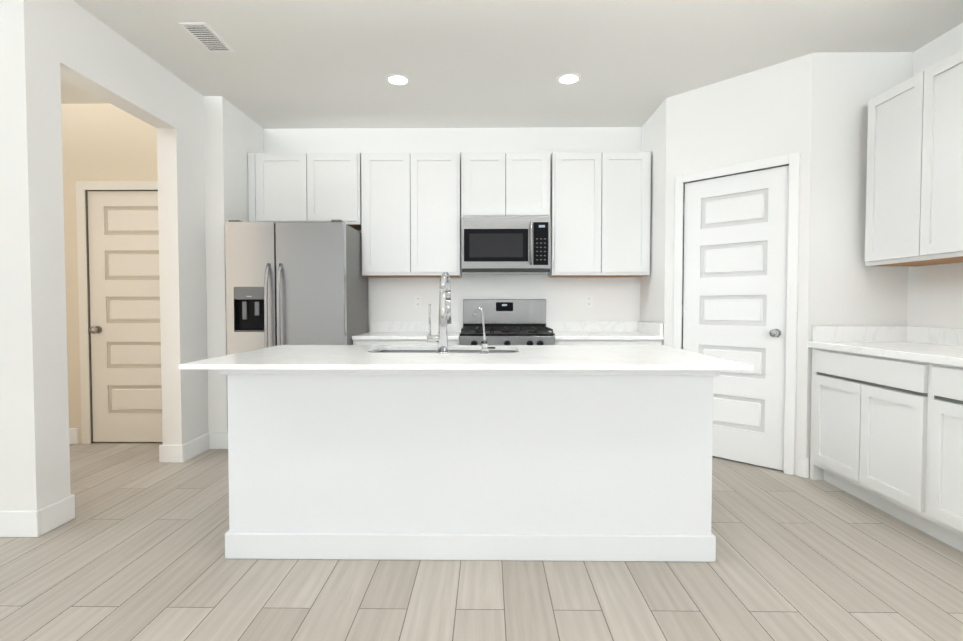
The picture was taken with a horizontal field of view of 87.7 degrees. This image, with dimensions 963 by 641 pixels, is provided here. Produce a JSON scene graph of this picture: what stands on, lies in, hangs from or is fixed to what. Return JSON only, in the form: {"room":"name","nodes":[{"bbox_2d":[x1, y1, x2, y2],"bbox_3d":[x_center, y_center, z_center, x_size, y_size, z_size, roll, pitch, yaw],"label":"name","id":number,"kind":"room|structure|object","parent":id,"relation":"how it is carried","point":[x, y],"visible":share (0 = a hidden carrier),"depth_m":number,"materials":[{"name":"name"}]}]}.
{"room":"kitchen","nodes":[
{"label":"kitchen","id":0,"kind":"room"},
{"bbox_2d":[0,0,75,510],"bbox_3d":[-4.602,-0.324,2.568,4.830,2.770,0.210,0,2,1],"label":"wall","id":1,"kind":"structure","parent":0,"point":[38,293],"depth_m":2.47,"materials":[{"name":"white paint"}]},
{"bbox_2d":[0,508,44,536],"bbox_3d":[-4.597,0.999,2.497,4.844,0.130,0.018,0,2,1],"label":"baseboard","id":2,"kind":"structure","parent":1,"relation":"attached to","point":[44,520],"depth_m":2.46,"materials":[{"name":"white paint"}]},
{"bbox_2d":[68,100,243,444],"bbox_3d":[-4.507,-0.371,4.176,4.980,2.770,0.150,0,2,1],"label":"wall","id":3,"kind":"structure","parent":0,"point":[184,146],"depth_m":3.92,"materials":[{"name":"white paint"}]},
{"bbox_2d":[69,428,77,443],"bbox_3d":[-5.161,0.950,4.150,3.675,0.130,0.014,0,2,1],"label":"baseboard","id":4,"kind":"structure","parent":3,"relation":"attached to","point":[73,432],"depth_m":4.12,"materials":[{"name":"white paint"}]},
{"bbox_2d":[76,181,157,443],"bbox_3d":[-2.828,-0.058,4.152,0.918,2.145,0.134,0,2,1],"label":"door frame","id":5,"kind":"structure","parent":3,"relation":"attached to","point":[83,188],"depth_m":4.09,"materials":[{"name":"white paint"}]},
{"bbox_2d":[87,191,162,441],"bbox_3d":[-2.828,-0.025,4.093,0.770,2.058,0.113,0,2,1],"label":"hall door","id":6,"kind":"structure","parent":3,"relation":"in","point":[124,277],"depth_m":4.12,"materials":[{"name":"beige wood"}]},
{"bbox_2d":[174,433,212,462],"bbox_3d":[-2.180,0.960,3.808,0.044,0.130,0.364,0,2,1],"label":"baseboard","id":7,"kind":"structure","parent":3,"relation":"attached to","point":[182,453],"depth_m":3.75,"materials":[{"name":"white paint"}]},
{"bbox_2d":[244,114,263,221],"bbox_3d":[-2.159,-0.379,4.431,0.290,2.770,0.420,0,2,1],"label":"wall","id":8,"kind":"structure","parent":0,"point":[253,132],"depth_m":4.34,"materials":[{"name":"white paint"}]},
{"bbox_2d":[225,433,227,448],"bbox_3d":[-2.008,0.945,4.339,0.014,0.130,0.729,0,2,1],"label":"baseboard","id":9,"kind":"structure","parent":8,"relation":"attached to","point":[226,434],"depth_m":3.97,"materials":[{"name":"white paint"}]},
{"bbox_2d":[264,124,667,344],"bbox_3d":[0.245,-0.386,4.701,5.090,2.770,0.120,0,2,1],"label":"wall","id":10,"kind":"structure","parent":0,"point":[613,298],"depth_m":4.62,"materials":[{"name":"white paint"}]},
{"bbox_2d":[414,295,421,307],"bbox_3d":[-0.591,-0.176,4.652,0.070,0.115,0.008,0,2,1],"label":"electrical outlet","id":11,"kind":"object","parent":10,"relation":"attached to","point":[417,301],"visible":1,"depth_m":4.65,"materials":[{"name":"white plastic"}]},
{"bbox_2d":[248,152,650,277],"bbox_3d":[-0.281,-0.918,4.460,3.456,1.053,0.336,0,2,1],"label":"upper cabinet","id":12,"kind":"object","parent":10,"relation":"attached to","point":[404,213],"visible":0.94,"depth_m":4.30,"materials":[{"name":"white paint"}]},
{"bbox_2d":[461,217,550,274],"bbox_3d":[0.209,-0.643,4.401,0.757,0.460,0.457,0,2,1],"label":"microwave","id":13,"kind":"object","parent":12,"relation":"attached to","point":[508,246],"visible":1,"depth_m":4.23,"materials":[{"name":"silver metal"}]},
{"bbox_2d":[368,321,635,332],"bbox_3d":[0.213,0.055,4.639,2.488,0.100,0.021,0,2,1],"label":"backsplash","id":14,"kind":"structure","parent":10,"relation":"attached to","point":[375,326],"depth_m":4.62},
{"bbox_2d":[585,295,591,307],"bbox_3d":[0.989,-0.175,4.633,0.070,0.115,0.008,0,2,1],"label":"electrical outlet","id":15,"kind":"object","parent":10,"relation":"attached to","point":[588,301],"visible":1,"depth_m":4.63,"materials":[{"name":"white plastic"}]},
{"bbox_2d":[636,321,663,336],"bbox_3d":[1.443,0.065,4.312,0.020,0.100,0.604,0,2,1],"label":"backsplash","id":16,"kind":"structure","parent":10,"relation":"attached to","point":[641,327],"depth_m":4.25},
{"bbox_2d":[0,442,962,640],"bbox_3d":[-2.090,1.156,0.378,9.910,0.060,8.910,0,2,1],"label":"floor","id":17,"kind":"structure","parent":0,"point":[133,549],"depth_m":2.06,"materials":[{"name":"beige wood"}]},
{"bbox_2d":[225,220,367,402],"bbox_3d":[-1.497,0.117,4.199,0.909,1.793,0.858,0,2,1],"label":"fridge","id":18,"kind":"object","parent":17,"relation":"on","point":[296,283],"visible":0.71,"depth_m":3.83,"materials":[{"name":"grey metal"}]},
{"bbox_2d":[353,341,458,344],"bbox_3d":[-0.606,0.576,4.358,0.856,0.866,0.635,0,2,1],"label":"base cabinet","id":19,"kind":"object","parent":17,"relation":"on","point":[354,342],"depth_m":4.03,"materials":[{"name":"white paint"}]},
{"bbox_2d":[352,333,459,340],"bbox_3d":[-0.607,0.129,4.337,0.856,0.030,0.650,0,2,1],"label":"countertop","id":20,"kind":"structure","parent":19,"relation":"on","point":[365,336],"depth_m":4.04,"materials":[{"name":"white stone"}]},
{"bbox_2d":[220,372,719,561],"bbox_3d":[-0.053,0.619,2.581,2.204,0.884,0.729,0,2,1],"label":"kitchen island","id":21,"kind":"object","parent":17,"relation":"on","point":[442,450],"depth_m":2.24,"materials":[{"name":"white paint"}]},
{"bbox_2d":[179,344,753,371],"bbox_3d":[-0.062,0.170,2.460,2.264,0.021,0.980,0,2,1],"label":"island countertop","id":22,"kind":"structure","parent":21,"relation":"on","point":[280,358],"depth_m":2.20,"materials":[{"name":"white stone"}]},
{"bbox_2d":[427,272,450,355],"bbox_3d":[-0.205,-0.041,2.469,0.105,0.399,0.218,0,2,1],"label":"faucet","id":23,"kind":"object","parent":22,"relation":"on","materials":[{"name":"silver metal"}]},
{"bbox_2d":[375,348,514,351],"bbox_3d":[-0.191,0.277,2.675,0.809,0.231,0.440,0,2,1],"label":"sink","id":24,"kind":"object","parent":22,"relation":"in","point":[376,349],"depth_m":2.87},
{"bbox_2d":[473,308,486,351],"bbox_3d":[0.011,0.048,2.422,0.109,0.224,0.090,0,2,1],"label":"faucet","id":25,"kind":"object","parent":22,"relation":"on","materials":[{"name":"silver metal"}]},
{"bbox_2d":[459,299,554,344],"bbox_3d":[0.207,0.414,4.278,0.757,1.195,0.723,0,2,1],"label":"range","id":26,"kind":"object","parent":17,"relation":"on","point":[514,321],"visible":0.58,"depth_m":4.56,"materials":[{"name":"silver metal"}]},
{"bbox_2d":[555,337,661,344],"bbox_3d":[1.023,0.577,4.337,0.861,0.866,0.635,0,2,1],"label":"base cabinet","id":27,"kind":"object","parent":17,"relation":"on","point":[556,342],"depth_m":4.01,"materials":[{"name":"white paint"}]},
{"bbox_2d":[554,333,663,340],"bbox_3d":[1.023,0.129,4.317,0.861,0.030,0.650,0,2,1],"label":"countertop","id":28,"kind":"structure","parent":27,"relation":"on","point":[559,336],"depth_m":4.00,"materials":[{"name":"white stone"}]},
{"bbox_2d":[808,346,923,527],"bbox_3d":[2.454,0.620,2.845,0.636,0.865,0.886,0,2,1],"label":"base cabinet","id":29,"kind":"object","parent":17,"relation":"on","point":[886,436],"depth_m":2.77,"materials":[{"name":"white paint"}]},
{"bbox_2d":[808,342,962,361],"bbox_3d":[2.439,0.193,1.982,0.646,0.040,2.586,0,2,1],"label":"countertop","id":30,"kind":"structure","parent":29,"relation":"on","point":[937,351],"depth_m":2.72,"materials":[{"name":"white stone"}]},
{"bbox_2d":[916,358,962,551],"bbox_3d":[2.443,0.646,1.977,0.636,0.865,0.850,0,2,1],"label":"base cabinet","id":31,"kind":"object","parent":17,"relation":"on","point":[941,383],"depth_m":2.33,"materials":[{"name":"white paint"}]},
{"bbox_2d":[61,0,962,128],"bbox_3d":[-2.090,-1.683,0.295,9.910,0.080,8.910,0,2,1],"label":"ceiling","id":32,"kind":"structure","parent":0,"point":[298,64],"depth_m":3.20,"materials":[{"name":"white paint"}]},
{"bbox_2d":[179,23,234,51],"bbox_3d":[-1.666,-1.717,3.055,0.160,0.012,0.330,0,2,1],"label":"ceiling vent","id":33,"kind":"object","parent":32,"relation":"in","point":[207,37],"visible":1,"depth_m":3.03,"materials":[{"name":"white metal"}]},
{"bbox_2d":[386,74,409,85],"bbox_3d":[-0.603,-1.736,3.622,0.176,0.007,0.176,0,2,1],"label":"recessed light","id":34,"kind":"object","parent":32,"relation":"in","point":[398,79],"visible":1,"depth_m":3.61,"materials":[{"name":"white paint"}]},
{"bbox_2d":[556,73,580,84],"bbox_3d":[0.626,-1.736,3.606,0.176,0.007,0.176,0,2,1],"label":"recessed light","id":35,"kind":"object","parent":32,"relation":"in","point":[568,78],"visible":1,"depth_m":3.59,"materials":[{"name":"white paint"}]},
{"bbox_2d":[664,64,783,346],"bbox_3d":[1.985,-0.362,3.855,0.813,2.770,0.750,0,2,1],"label":"wall","id":36,"kind":"structure","parent":0,"point":[735,120],"depth_m":3.66,"materials":[{"name":"white paint"}]},
{"bbox_2d":[682,165,788,470],"bbox_3d":[1.798,-0.015,3.630,0.115,2.066,0.714,-2,2,-44],"label":"pantry door","id":37,"kind":"structure","parent":36,"relation":"in","point":[734,306],"depth_m":3.59,"materials":[{"name":"white wood"}]},
{"bbox_2d":[673,152,799,475],"bbox_3d":[1.844,-0.044,3.672,0.136,2.145,0.842,-2,2,-44],"label":"door frame","id":38,"kind":"structure","parent":36,"relation":"attached to","point":[792,161],"depth_m":3.37,"materials":[{"name":"white paint"}]},
{"bbox_2d":[780,52,911,477],"bbox_3d":[2.417,-0.347,3.344,0.713,2.770,0.140,0,2,1],"label":"wall","id":39,"kind":"structure","parent":0,"point":[824,118],"depth_m":3.27,"materials":[{"name":"white paint"}]},
{"bbox_2d":[812,326,907,341],"bbox_3d":[2.470,0.086,3.261,0.616,0.099,0.022,0,2,1],"label":"backsplash","id":40,"kind":"structure","parent":39,"relation":"attached to","point":[820,333],"depth_m":3.25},
{"bbox_2d":[908,23,962,328],"bbox_3d":[2.804,-0.257,0.276,0.120,2.770,8.910,0,2,1],"label":"wall","id":41,"kind":"structure","parent":0,"point":[935,292],"depth_m":3.06,"materials":[{"name":"white paint"}]},
{"bbox_2d":[865,79,958,265],"bbox_3d":[2.604,-0.865,2.950,0.342,1.050,0.484,0,2,1],"label":"upper cabinet","id":42,"kind":"object","parent":41,"relation":"attached to","point":[888,112],"depth_m":3.02,"materials":[{"name":"white paint"}]},
{"bbox_2d":[905,50,962,265],"bbox_3d":[2.599,-0.854,2.587,0.342,1.050,0.486,0,2,1],"label":"upper cabinet","id":43,"kind":"object","parent":41,"relation":"attached to","point":[914,199],"depth_m":2.70,"materials":[{"name":"white paint"}]},
{"bbox_2d":[908,326,962,345],"bbox_3d":[2.750,0.124,1.965,0.022,0.099,2.564,0,2,1],"label":"backsplash","id":44,"kind":"structure","parent":41,"relation":"attached to","point":[950,336],"depth_m":3.03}
]}

